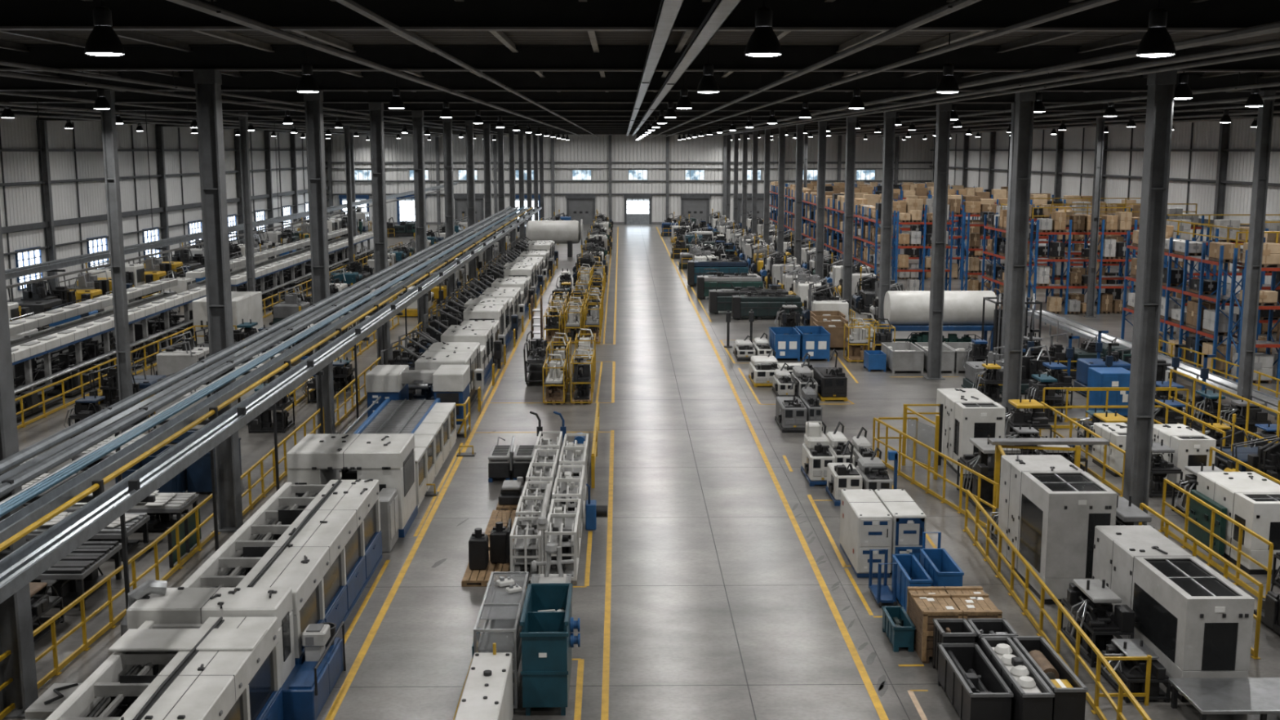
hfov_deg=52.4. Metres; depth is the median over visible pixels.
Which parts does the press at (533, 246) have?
control panel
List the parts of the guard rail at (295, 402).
post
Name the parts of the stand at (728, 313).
post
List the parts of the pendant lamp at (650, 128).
lamp shade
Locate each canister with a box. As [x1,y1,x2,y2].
[468,528,488,570]
[489,518,511,563]
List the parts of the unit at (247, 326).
plate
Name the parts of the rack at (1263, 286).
guard frame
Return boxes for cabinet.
[454,643,513,719]
[839,488,892,577]
[874,488,926,574]
[1087,367,1130,417]
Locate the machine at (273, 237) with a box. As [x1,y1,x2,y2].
[253,226,288,249]
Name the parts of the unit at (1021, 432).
plate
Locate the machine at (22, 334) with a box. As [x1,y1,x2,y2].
[8,306,52,339]
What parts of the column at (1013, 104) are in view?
cap plate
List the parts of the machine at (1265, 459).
motor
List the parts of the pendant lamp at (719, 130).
lamp shade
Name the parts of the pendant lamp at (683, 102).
lamp shade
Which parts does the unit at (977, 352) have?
plate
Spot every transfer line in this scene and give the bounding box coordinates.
[10,341,65,421]
[185,256,293,311]
[241,244,329,294]
[283,237,358,275]
[327,227,373,265]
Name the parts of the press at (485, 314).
control panel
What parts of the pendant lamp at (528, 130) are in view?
lamp shade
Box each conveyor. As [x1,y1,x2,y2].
[26,541,122,611]
[339,395,456,507]
[1027,307,1279,431]
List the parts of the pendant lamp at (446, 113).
lamp shade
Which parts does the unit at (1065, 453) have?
plate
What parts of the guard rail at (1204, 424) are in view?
post, post, rail, post, post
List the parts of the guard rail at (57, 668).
post, post, post, post, post, post, post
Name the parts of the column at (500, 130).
cap plate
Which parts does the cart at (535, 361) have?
push handle, shelf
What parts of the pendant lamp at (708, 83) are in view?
lamp shade, cord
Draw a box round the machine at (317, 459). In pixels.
[286,433,417,552]
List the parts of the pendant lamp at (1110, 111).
lamp shade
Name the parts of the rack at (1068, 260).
guard frame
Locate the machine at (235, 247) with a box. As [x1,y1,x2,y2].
[228,234,259,259]
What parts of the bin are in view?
leg, label plate, leg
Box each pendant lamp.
[0,90,14,118]
[64,118,73,128]
[84,0,125,56]
[93,71,111,109]
[115,105,123,124]
[135,122,143,131]
[190,111,197,127]
[191,127,197,133]
[235,128,239,134]
[248,116,254,130]
[271,129,276,136]
[282,103,293,124]
[290,124,297,133]
[296,35,319,93]
[324,126,331,134]
[333,111,342,127]
[353,130,359,136]
[388,75,404,108]
[401,120,408,133]
[424,126,430,134]
[440,93,453,117]
[458,130,463,137]
[472,102,483,123]
[495,111,504,127]
[512,116,519,130]
[525,120,532,133]
[535,124,542,134]
[543,126,549,136]
[550,128,555,137]
[642,124,648,134]
[644,124,651,133]
[647,120,655,130]
[651,111,660,127]
[656,109,666,123]
[663,91,676,117]
[675,71,692,108]
[692,130,697,137]
[696,41,719,93]
[698,128,703,136]
[706,124,712,134]
[716,124,723,133]
[728,116,736,130]
[744,0,782,56]
[745,111,754,127]
[767,104,777,123]
[798,94,811,117]
[808,131,813,137]
[826,121,831,131]
[848,71,864,108]
[856,116,861,128]
[874,120,880,132]
[895,111,901,124]
[905,130,911,137]
[907,121,915,129]
[935,32,959,93]
[951,102,959,119]
[952,111,962,127]
[965,124,972,134]
[1006,123,1010,132]
[1034,91,1045,112]
[1050,126,1057,134]
[1057,116,1066,129]
[1102,91,1117,116]
[1104,123,1108,132]
[1126,112,1136,127]
[1135,0,1176,57]
[1174,48,1193,99]
[1219,103,1231,122]
[1244,71,1263,106]
[1250,115,1257,127]
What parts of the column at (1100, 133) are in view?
cap plate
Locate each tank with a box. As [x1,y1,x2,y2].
[525,217,582,257]
[880,290,996,350]
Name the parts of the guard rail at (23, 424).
post, post, post, post, post, post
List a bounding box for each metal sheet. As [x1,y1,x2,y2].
[41,511,67,525]
[73,493,93,505]
[106,514,139,528]
[144,493,177,506]
[149,490,159,495]
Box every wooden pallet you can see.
[461,551,513,586]
[484,510,519,551]
[496,500,524,511]
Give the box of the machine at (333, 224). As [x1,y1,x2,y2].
[327,216,346,240]
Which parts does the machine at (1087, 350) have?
control panel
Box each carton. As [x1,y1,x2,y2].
[1050,679,1073,688]
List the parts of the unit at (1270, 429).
plate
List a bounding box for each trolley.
[471,571,528,714]
[529,573,572,617]
[868,549,897,608]
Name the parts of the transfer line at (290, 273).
panel, leg, leg, leg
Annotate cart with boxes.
[523,339,547,386]
[525,330,548,373]
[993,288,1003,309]
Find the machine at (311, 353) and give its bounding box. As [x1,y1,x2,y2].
[292,306,336,359]
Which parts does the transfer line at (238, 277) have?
panel, leg, leg, leg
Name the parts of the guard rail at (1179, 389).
post, post, rail, rail, post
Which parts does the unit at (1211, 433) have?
plate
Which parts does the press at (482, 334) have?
motor, control panel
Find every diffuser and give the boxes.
[86,52,124,56]
[297,91,318,93]
[697,91,718,93]
[745,53,781,56]
[937,91,958,93]
[1137,53,1174,57]
[1174,97,1191,99]
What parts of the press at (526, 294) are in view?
control panel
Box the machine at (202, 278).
[194,265,205,282]
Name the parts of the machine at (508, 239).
control panel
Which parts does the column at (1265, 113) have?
cap plate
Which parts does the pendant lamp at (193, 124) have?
lamp shade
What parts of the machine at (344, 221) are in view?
control panel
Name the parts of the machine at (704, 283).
lid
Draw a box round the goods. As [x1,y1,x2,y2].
[991,643,1041,693]
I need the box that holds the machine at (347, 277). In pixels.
[328,267,366,286]
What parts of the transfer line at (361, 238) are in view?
panel, leg, leg, leg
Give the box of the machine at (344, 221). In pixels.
[329,213,363,236]
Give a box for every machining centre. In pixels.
[936,388,1005,476]
[996,454,1117,604]
[1092,422,1127,476]
[1092,525,1254,702]
[1151,423,1216,490]
[1195,471,1279,574]
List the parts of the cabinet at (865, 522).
door, door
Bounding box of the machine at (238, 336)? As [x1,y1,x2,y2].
[194,326,257,352]
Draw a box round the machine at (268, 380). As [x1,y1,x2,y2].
[235,338,294,401]
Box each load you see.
[853,226,861,235]
[853,240,863,255]
[854,198,867,214]
[857,228,861,236]
[857,247,863,258]
[860,204,871,215]
[860,221,874,238]
[862,204,873,216]
[863,247,875,261]
[864,225,875,239]
[866,206,874,217]
[866,248,877,262]
[869,206,875,217]
[870,255,873,264]
[871,210,875,219]
[871,227,880,241]
[873,253,879,265]
[875,202,881,220]
[877,234,880,243]
[892,200,906,214]
[892,225,900,235]
[897,233,909,245]
[897,253,908,269]
[897,271,910,279]
[898,213,910,222]
[903,248,919,257]
[906,198,923,213]
[906,278,919,290]
[908,230,921,245]
[908,262,921,278]
[909,209,922,222]
[910,224,919,231]
[924,257,931,269]
[924,271,930,279]
[925,198,933,213]
[925,233,932,245]
[926,213,933,222]
[926,224,932,233]
[944,262,958,279]
[946,204,949,222]
[946,231,948,245]
[947,198,960,214]
[963,200,981,214]
[963,273,977,279]
[964,219,980,235]
[964,249,973,257]
[967,279,978,290]
[968,232,980,248]
[968,257,979,272]
[973,250,982,257]
[978,259,991,272]
[978,282,990,290]
[979,211,993,223]
[979,226,995,235]
[980,203,997,213]
[986,239,992,252]
[986,263,999,277]
[988,213,999,226]
[991,236,1005,253]
[991,265,1004,279]
[993,214,999,227]
[995,205,1007,213]
[995,282,1004,294]
[996,270,1004,281]
[997,231,1005,237]
[999,208,1007,228]
[999,244,1005,255]
[1003,216,1006,229]
[1026,243,1030,254]
[1026,254,1035,263]
[1026,272,1034,287]
[1027,224,1036,240]
[1029,204,1031,218]
[1031,206,1043,218]
[1035,265,1049,285]
[1036,217,1052,231]
[1037,245,1048,257]
[1040,204,1053,218]
[1046,296,1062,313]
[1048,241,1065,258]
[1050,211,1066,231]
[1053,205,1071,211]
[1053,293,1068,302]
[1054,262,1070,277]
[1054,280,1066,284]
[1055,210,1072,226]
[1056,229,1072,240]
[1064,246,1071,263]
[1064,298,1080,313]
[1067,293,1084,302]
[1068,271,1081,285]
[1069,214,1084,231]
[1070,266,1085,275]
[1071,201,1090,214]
[1072,234,1088,240]
[1073,243,1084,257]
[1080,248,1089,258]
[1080,302,1086,313]
[1081,274,1088,285]
[1083,214,1091,231]
[1086,288,1105,303]
[1087,261,1099,277]
[1095,275,1106,284]
[1096,293,1112,313]
[1097,239,1100,252]
[1099,201,1105,217]
[1099,238,1115,258]
[1101,214,1118,231]
[1103,234,1115,238]
[1104,271,1123,284]
[1105,204,1116,214]
[1105,288,1120,299]
[1106,235,1124,241]
[1107,261,1124,263]
[1111,298,1126,313]
[1115,211,1132,231]
[1115,241,1129,258]
[1124,257,1131,275]
[1128,204,1140,217]
[1128,293,1135,309]
[1130,257,1137,277]
[1131,217,1139,226]
[1132,230,1138,245]
[1158,331,1163,348]
[1159,323,1176,333]
[1160,296,1181,319]
[1161,283,1186,298]
[1162,266,1187,286]
[1164,238,1185,252]
[1165,225,1173,238]
[1166,207,1182,219]
[1166,218,1191,240]
[1167,261,1174,267]
[1168,339,1186,359]
[1171,308,1186,324]
[1172,261,1183,268]
[1173,240,1202,255]
[1182,213,1198,226]
[1185,283,1203,302]
[1185,336,1213,366]
[1186,300,1216,329]
[1188,278,1217,294]
[1200,342,1233,373]
[1202,309,1236,334]
[1208,241,1240,262]
[1208,283,1235,302]
[1210,262,1230,272]
[1213,218,1239,242]
[1232,352,1273,382]
[1235,314,1239,332]
[1239,226,1248,242]
[1239,253,1242,271]
[1239,289,1278,305]
[1241,242,1279,266]
[1257,335,1271,354]
[1259,309,1279,319]
[1260,323,1277,333]
[1263,231,1279,243]
[1264,218,1279,231]
[1272,352,1278,380]
[1275,271,1279,285]
[1275,289,1279,302]
[1275,318,1279,341]
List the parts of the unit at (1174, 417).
plate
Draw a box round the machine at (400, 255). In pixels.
[387,247,408,268]
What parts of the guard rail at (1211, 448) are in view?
post, post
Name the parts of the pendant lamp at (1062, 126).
lamp shade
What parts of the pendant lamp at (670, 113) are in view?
lamp shade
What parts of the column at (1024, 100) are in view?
cap plate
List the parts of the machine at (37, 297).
control panel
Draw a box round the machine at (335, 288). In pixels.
[306,274,354,304]
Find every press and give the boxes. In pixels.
[404,319,502,386]
[422,299,506,365]
[440,288,518,347]
[453,278,524,332]
[466,273,533,319]
[475,262,536,308]
[484,255,542,296]
[493,249,546,290]
[500,248,552,282]
[506,239,554,275]
[511,235,558,269]
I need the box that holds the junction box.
[22,683,82,719]
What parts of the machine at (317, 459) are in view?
leg, leg, cabinet door, kick plate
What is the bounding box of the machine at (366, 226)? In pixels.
[346,204,373,231]
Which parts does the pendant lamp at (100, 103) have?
lamp shade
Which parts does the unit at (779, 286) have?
plate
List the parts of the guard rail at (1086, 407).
post, post, rail, rail, post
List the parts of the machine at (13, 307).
control panel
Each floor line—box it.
[17,427,1195,431]
[60,398,1076,401]
[105,582,1271,588]
[241,466,761,469]
[374,682,1161,687]
[488,515,1182,518]
[527,373,1272,376]
[627,337,1084,339]
[640,226,756,719]
[676,257,910,719]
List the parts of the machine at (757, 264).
motor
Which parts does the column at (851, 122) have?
cap plate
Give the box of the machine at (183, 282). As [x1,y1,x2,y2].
[160,265,195,293]
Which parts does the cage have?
post, post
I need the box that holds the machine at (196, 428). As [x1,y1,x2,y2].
[148,370,240,442]
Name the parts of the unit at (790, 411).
door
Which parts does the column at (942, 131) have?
cap plate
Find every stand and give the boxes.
[529,411,542,443]
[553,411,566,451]
[724,310,732,347]
[748,309,754,343]
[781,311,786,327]
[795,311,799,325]
[887,450,897,488]
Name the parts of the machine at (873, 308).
motor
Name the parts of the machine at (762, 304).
skid frame, lid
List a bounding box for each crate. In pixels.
[115,445,173,484]
[122,456,187,493]
[186,437,241,493]
[809,311,845,325]
[811,315,848,325]
[813,321,850,347]
[881,606,915,652]
[891,554,932,612]
[906,586,962,663]
[919,548,964,586]
[932,618,976,670]
[937,643,1013,719]
[944,586,1002,619]
[966,617,1018,648]
[980,636,1054,719]
[1011,635,1088,719]
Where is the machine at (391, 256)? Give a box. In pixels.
[365,251,395,273]
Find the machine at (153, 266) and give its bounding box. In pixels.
[128,249,191,295]
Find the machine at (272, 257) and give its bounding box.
[253,244,279,263]
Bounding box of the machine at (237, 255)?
[229,251,245,271]
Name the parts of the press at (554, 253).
control panel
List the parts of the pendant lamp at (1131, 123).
lamp shade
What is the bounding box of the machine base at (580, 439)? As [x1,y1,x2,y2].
[572,432,589,462]
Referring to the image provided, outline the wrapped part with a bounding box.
[555,607,565,611]
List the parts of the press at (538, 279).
control panel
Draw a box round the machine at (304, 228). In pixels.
[289,217,328,239]
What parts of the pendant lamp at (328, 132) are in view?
lamp shade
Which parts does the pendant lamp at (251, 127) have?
lamp shade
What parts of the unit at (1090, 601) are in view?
plate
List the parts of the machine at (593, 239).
control panel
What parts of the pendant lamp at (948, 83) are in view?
lamp shade, cord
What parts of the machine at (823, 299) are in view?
motor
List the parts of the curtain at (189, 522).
post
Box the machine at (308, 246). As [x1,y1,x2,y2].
[291,233,310,249]
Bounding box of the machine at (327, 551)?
[180,478,382,664]
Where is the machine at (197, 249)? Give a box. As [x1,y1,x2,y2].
[179,238,204,256]
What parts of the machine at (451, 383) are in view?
label plate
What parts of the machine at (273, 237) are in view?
control panel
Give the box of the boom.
[536,484,551,573]
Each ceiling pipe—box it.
[0,59,525,136]
[0,71,515,137]
[0,90,479,137]
[0,102,424,137]
[0,102,443,137]
[0,112,395,137]
[167,0,584,137]
[334,0,598,137]
[652,0,981,137]
[664,0,1117,137]
[691,21,1279,137]
[702,39,1279,137]
[710,48,1279,137]
[760,71,1279,136]
[785,94,1279,137]
[813,102,1279,137]
[855,110,1279,136]
[877,115,1279,137]
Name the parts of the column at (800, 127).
cap plate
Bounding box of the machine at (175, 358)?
[150,330,210,384]
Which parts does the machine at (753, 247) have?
motor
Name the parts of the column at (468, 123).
cap plate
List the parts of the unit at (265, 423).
plate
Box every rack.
[0,206,542,609]
[4,97,458,288]
[509,516,544,586]
[515,495,548,538]
[521,480,552,519]
[525,462,555,506]
[531,448,559,476]
[535,431,562,471]
[544,513,578,585]
[549,498,581,562]
[551,478,583,535]
[555,465,585,522]
[559,446,586,496]
[562,433,588,480]
[768,185,880,278]
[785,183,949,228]
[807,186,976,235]
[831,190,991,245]
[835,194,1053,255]
[858,199,1071,266]
[891,204,1126,279]
[891,210,953,290]
[960,212,998,290]
[981,203,1007,294]
[1026,197,1141,284]
[1027,207,1137,314]
[1044,203,1204,302]
[1120,218,1248,373]
[1160,213,1279,334]
[1224,231,1279,384]
[1255,221,1279,352]
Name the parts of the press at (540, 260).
control panel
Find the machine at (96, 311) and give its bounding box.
[48,291,104,326]
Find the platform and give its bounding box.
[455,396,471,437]
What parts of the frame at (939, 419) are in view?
post, post, post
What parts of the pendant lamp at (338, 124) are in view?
lamp shade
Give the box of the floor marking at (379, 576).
[344,560,390,644]
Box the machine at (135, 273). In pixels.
[76,257,153,298]
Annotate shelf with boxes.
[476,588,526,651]
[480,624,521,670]
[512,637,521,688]
[543,374,565,384]
[544,323,560,328]
[565,321,580,327]
[571,373,591,382]
[844,339,867,343]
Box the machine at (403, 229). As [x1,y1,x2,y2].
[386,217,415,237]
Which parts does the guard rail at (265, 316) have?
post, rail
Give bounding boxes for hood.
[118,617,280,719]
[235,480,380,657]
[734,339,752,346]
[750,355,777,365]
[754,337,768,345]
[773,368,791,378]
[792,365,813,377]
[801,386,817,400]
[804,432,829,449]
[826,431,848,448]
[852,435,871,451]
[857,457,885,472]
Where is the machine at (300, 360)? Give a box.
[257,333,314,383]
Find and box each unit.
[29,582,64,644]
[63,392,113,438]
[159,288,180,312]
[236,318,263,352]
[245,381,295,433]
[257,324,279,343]
[302,375,336,403]
[332,359,351,391]
[333,357,355,383]
[339,316,358,351]
[547,285,570,309]
[553,285,571,302]
[555,268,571,287]
[558,280,573,299]
[587,263,597,276]
[698,218,706,231]
[706,225,713,231]
[711,228,719,237]
[714,231,725,248]
[714,239,725,248]
[720,240,733,257]
[725,248,736,259]
[733,335,755,360]
[748,349,779,386]
[752,333,773,355]
[768,281,782,288]
[772,362,795,396]
[774,301,800,328]
[774,377,807,432]
[777,352,813,377]
[791,359,817,398]
[800,377,822,431]
[800,421,835,486]
[813,349,847,401]
[825,440,862,506]
[826,421,854,466]
[849,426,875,466]
[855,447,892,492]
[956,435,1020,511]
[961,334,987,368]
[972,360,1003,401]
[985,508,999,543]
[1004,395,1052,452]
[1004,424,1039,454]
[1022,333,1045,355]
[1023,370,1063,422]
[1035,358,1073,408]
[1035,435,1074,462]
[1060,578,1135,667]
[1066,436,1088,472]
[1072,408,1113,437]
[1083,411,1127,450]
[1100,639,1170,702]
[1115,495,1151,525]
[1148,439,1182,497]
[1153,396,1193,428]
[1154,378,1191,417]
[1171,463,1224,516]
[1186,387,1232,432]
[1197,420,1236,447]
[1219,395,1271,446]
[1246,422,1279,446]
[1271,552,1279,586]
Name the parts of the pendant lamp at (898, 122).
lamp shade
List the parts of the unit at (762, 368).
door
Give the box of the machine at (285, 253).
[271,238,297,256]
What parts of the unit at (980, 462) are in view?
plate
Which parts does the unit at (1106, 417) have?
plate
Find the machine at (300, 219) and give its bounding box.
[292,217,328,231]
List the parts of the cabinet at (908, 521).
door, door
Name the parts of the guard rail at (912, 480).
post, post, post, post, post, rail, post, post, post, post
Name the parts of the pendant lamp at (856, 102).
lamp shade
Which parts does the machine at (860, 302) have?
motor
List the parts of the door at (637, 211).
pane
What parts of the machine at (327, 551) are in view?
rail, cross frame, panel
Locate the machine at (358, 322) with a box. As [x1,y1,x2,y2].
[331,295,370,344]
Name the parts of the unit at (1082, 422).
plate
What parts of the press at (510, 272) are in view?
control panel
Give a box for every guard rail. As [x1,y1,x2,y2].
[0,493,220,719]
[14,325,236,429]
[240,406,324,516]
[262,241,402,318]
[283,315,399,410]
[333,356,381,426]
[392,321,422,351]
[428,254,500,324]
[872,417,999,534]
[876,417,918,459]
[962,489,1151,719]
[1039,401,1125,497]
[1041,386,1177,429]
[1063,388,1189,422]
[1138,502,1263,659]
[1153,399,1226,446]
[1158,339,1279,397]
[1158,479,1273,598]
[1168,368,1279,446]
[1208,446,1279,484]
[1276,400,1279,423]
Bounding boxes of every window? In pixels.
[14,246,43,290]
[86,235,108,267]
[142,226,160,260]
[187,219,202,245]
[227,213,236,240]
[254,208,265,231]
[282,204,291,227]
[304,201,309,219]
[354,169,371,180]
[408,169,428,180]
[457,169,477,180]
[515,169,533,180]
[572,169,591,180]
[628,169,647,180]
[684,169,704,180]
[746,169,761,180]
[802,169,817,180]
[855,169,875,180]
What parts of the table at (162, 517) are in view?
leg, leg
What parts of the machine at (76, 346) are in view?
leg, panel, leg, leg, leg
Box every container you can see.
[768,327,800,360]
[795,325,831,361]
[880,342,924,373]
[914,342,955,373]
[942,342,974,373]
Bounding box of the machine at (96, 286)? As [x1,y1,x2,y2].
[57,262,133,302]
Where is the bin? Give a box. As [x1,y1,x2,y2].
[520,582,580,715]
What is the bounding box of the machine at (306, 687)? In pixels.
[120,580,346,719]
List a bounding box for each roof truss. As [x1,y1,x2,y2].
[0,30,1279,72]
[0,44,1279,71]
[0,71,1279,91]
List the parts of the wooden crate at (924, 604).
lid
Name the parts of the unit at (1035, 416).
plate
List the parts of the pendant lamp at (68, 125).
lamp shade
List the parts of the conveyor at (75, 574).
leg, leg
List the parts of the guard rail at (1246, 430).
post, post, post, rail, rail, post, post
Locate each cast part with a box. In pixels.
[496,576,514,586]
[506,584,522,593]
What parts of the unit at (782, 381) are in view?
door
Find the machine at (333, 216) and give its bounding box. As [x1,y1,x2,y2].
[330,209,362,231]
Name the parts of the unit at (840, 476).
door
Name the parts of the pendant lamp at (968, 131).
lamp shade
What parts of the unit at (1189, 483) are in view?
plate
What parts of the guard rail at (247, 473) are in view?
post, post, post, rail, post, post, post, post, post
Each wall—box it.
[0,116,327,300]
[324,134,933,222]
[931,116,1279,293]
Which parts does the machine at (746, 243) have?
motor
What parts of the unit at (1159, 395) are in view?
plate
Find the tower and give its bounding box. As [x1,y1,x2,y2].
[981,293,1042,359]
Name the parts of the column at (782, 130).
cap plate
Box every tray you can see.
[0,207,514,484]
[4,182,457,279]
[626,0,684,136]
[631,0,742,136]
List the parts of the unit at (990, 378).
plate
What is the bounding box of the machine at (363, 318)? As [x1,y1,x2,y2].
[337,283,376,330]
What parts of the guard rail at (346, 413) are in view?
post, post, rail, post, rail, post, post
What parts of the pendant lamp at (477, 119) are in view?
lamp shade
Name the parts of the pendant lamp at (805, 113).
lamp shade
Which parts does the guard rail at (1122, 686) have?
post, post, post, post, post, post, post, post, post, post, post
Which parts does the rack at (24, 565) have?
post, post, post, post, post, post, post, post, post, post, post, post, post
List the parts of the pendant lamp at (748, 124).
lamp shade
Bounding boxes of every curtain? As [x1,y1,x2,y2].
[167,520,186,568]
[183,507,201,552]
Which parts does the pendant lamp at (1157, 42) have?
lamp shade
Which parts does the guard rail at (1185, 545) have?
post, post, post, rail, post, post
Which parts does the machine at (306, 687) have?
leg, leg, hand rail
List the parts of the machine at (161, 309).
panel, leg, leg, leg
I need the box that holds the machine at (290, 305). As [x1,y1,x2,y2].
[268,284,311,326]
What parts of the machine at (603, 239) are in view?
control panel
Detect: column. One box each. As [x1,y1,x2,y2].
[0,128,13,301]
[0,212,38,719]
[35,120,57,289]
[71,121,84,268]
[100,89,134,432]
[130,124,140,263]
[155,126,170,262]
[177,127,185,235]
[193,69,244,532]
[233,129,244,244]
[238,112,255,291]
[249,130,255,229]
[263,131,274,231]
[277,132,283,227]
[289,133,298,222]
[302,137,305,202]
[303,90,340,433]
[326,134,333,213]
[343,124,354,267]
[349,130,358,246]
[368,102,390,364]
[411,110,428,337]
[435,134,440,224]
[442,117,455,299]
[465,120,476,286]
[482,123,491,265]
[493,134,497,215]
[497,127,505,258]
[508,128,515,247]
[517,130,524,242]
[525,133,532,222]
[533,133,538,220]
[538,133,544,220]
[551,137,555,218]
[608,134,612,222]
[666,134,669,220]
[722,134,726,214]
[725,133,731,220]
[733,133,738,223]
[742,131,747,231]
[751,130,758,235]
[763,128,770,244]
[777,126,786,255]
[794,123,804,265]
[802,131,808,235]
[815,120,826,279]
[836,134,841,182]
[841,115,856,315]
[878,110,896,333]
[893,134,899,184]
[923,102,951,379]
[933,135,935,182]
[954,133,956,185]
[960,133,968,232]
[977,132,982,219]
[987,131,995,189]
[1000,102,1015,359]
[1001,90,1035,433]
[1006,132,1010,186]
[1038,129,1044,239]
[1053,128,1063,239]
[1079,127,1084,195]
[1083,115,1105,317]
[1098,126,1108,231]
[1122,70,1177,528]
[1124,127,1133,262]
[1182,122,1193,262]
[1208,122,1230,280]
[1234,89,1275,429]
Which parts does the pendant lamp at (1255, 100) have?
lamp shade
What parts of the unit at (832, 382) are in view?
door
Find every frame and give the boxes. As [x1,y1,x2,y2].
[531,543,573,583]
[542,306,561,344]
[542,353,566,404]
[546,299,564,335]
[546,336,568,391]
[549,293,566,328]
[550,332,571,381]
[552,287,568,320]
[564,302,582,344]
[566,297,583,335]
[568,290,585,309]
[570,349,593,404]
[571,284,586,305]
[573,344,594,392]
[574,328,595,381]
[575,275,589,297]
[577,266,591,290]
[579,263,592,289]
[583,299,600,343]
[585,293,601,335]
[586,288,602,328]
[588,281,603,319]
[589,273,603,299]
[591,261,604,293]
[591,271,604,299]
[843,317,869,362]
[853,312,878,350]
[868,318,895,350]
[901,404,943,479]
[922,532,941,548]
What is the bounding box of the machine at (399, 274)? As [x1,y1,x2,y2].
[390,274,402,302]
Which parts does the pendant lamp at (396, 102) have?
lamp shade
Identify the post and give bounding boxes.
[1026,329,1039,355]
[1062,336,1079,394]
[1095,330,1108,358]
[1105,342,1119,367]
[1171,344,1186,392]
[1200,354,1215,415]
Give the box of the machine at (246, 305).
[191,291,262,344]
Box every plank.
[488,519,500,536]
[502,511,506,527]
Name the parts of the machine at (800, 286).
motor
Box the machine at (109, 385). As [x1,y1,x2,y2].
[80,360,172,420]
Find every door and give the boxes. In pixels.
[338,195,369,222]
[395,195,426,224]
[453,195,484,223]
[515,195,540,224]
[565,195,595,224]
[623,195,652,224]
[680,195,710,224]
[737,195,764,223]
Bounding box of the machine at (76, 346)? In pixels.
[8,300,160,395]
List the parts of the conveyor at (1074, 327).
leg, leg, frame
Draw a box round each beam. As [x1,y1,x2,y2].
[0,0,1279,31]
[0,30,242,76]
[0,40,271,91]
[0,90,1279,103]
[0,102,1279,111]
[0,111,1279,116]
[0,149,327,151]
[0,165,328,186]
[1,186,328,233]
[3,199,328,255]
[13,71,174,91]
[36,116,1222,120]
[80,71,222,91]
[82,0,416,92]
[114,30,302,76]
[120,120,1145,124]
[155,124,1107,126]
[206,0,464,92]
[222,126,1058,128]
[234,128,1007,130]
[264,130,995,132]
[289,132,933,133]
[324,133,930,134]
[324,161,932,163]
[325,168,932,168]
[325,180,932,182]
[326,193,776,195]
[330,0,511,92]
[454,0,560,92]
[578,0,608,92]
[653,0,711,92]
[721,0,835,77]
[749,0,955,92]
[797,0,1083,92]
[844,0,1206,92]
[893,31,1179,92]
[929,149,1279,151]
[929,165,1279,186]
[991,39,1279,92]
[1023,31,1277,77]
[1035,71,1182,92]
[1062,201,1249,226]
[1083,71,1248,92]
[1131,71,1279,92]
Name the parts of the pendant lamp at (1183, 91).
lamp shade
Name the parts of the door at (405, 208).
pane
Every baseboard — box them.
[7,260,171,302]
[370,222,775,224]
[1033,248,1239,297]
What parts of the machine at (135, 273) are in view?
control panel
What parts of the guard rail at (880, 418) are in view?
post, rail, rail, post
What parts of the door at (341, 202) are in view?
pane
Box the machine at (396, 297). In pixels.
[354,278,397,303]
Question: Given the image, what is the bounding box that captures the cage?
[987,437,1110,515]
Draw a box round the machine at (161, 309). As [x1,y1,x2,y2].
[86,278,206,354]
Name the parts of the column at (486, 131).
cap plate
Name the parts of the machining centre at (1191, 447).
label plate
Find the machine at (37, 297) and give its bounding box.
[8,272,90,327]
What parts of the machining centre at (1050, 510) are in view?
label plate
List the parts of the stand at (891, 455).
post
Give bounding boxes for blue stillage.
[863,350,886,371]
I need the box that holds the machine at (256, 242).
[237,231,280,251]
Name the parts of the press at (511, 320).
control panel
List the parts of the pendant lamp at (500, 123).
lamp shade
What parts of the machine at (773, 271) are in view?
motor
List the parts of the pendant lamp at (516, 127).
lamp shade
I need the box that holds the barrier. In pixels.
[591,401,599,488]
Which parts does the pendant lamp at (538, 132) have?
lamp shade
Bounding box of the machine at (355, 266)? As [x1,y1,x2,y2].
[343,253,374,279]
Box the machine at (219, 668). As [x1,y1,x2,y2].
[45,616,283,719]
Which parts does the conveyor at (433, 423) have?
rail, guard frame, pane, guard frame, guard frame, pane, guard frame, pane, guard frame, pane, pane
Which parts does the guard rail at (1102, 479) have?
post, post, rail, rail, post, post, post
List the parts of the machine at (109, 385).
motor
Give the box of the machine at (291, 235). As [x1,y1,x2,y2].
[267,224,309,244]
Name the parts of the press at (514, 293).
control panel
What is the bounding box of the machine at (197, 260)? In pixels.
[162,242,204,272]
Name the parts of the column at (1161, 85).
cap plate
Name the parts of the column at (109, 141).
cap plate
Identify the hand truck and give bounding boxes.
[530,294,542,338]
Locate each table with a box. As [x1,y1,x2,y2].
[20,455,47,473]
[22,473,77,506]
[25,512,150,561]
[66,493,199,530]
[71,434,146,473]
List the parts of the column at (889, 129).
cap plate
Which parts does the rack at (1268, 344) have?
guard frame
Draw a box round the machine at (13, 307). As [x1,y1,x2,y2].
[7,302,30,321]
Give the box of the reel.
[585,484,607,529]
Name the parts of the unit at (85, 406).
plate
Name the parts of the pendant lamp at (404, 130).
lamp shade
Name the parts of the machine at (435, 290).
control panel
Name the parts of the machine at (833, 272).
motor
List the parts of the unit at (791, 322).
plate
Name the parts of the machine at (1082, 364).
control panel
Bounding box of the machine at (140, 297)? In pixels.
[101,290,142,311]
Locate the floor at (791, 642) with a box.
[2,223,1279,719]
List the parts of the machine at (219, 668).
rail, cross frame, plate, panel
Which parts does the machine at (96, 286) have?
control panel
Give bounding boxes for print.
[777,341,796,355]
[805,341,826,355]
[863,551,877,568]
[864,521,878,542]
[899,549,911,553]
[1111,381,1128,402]
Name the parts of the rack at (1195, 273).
guard frame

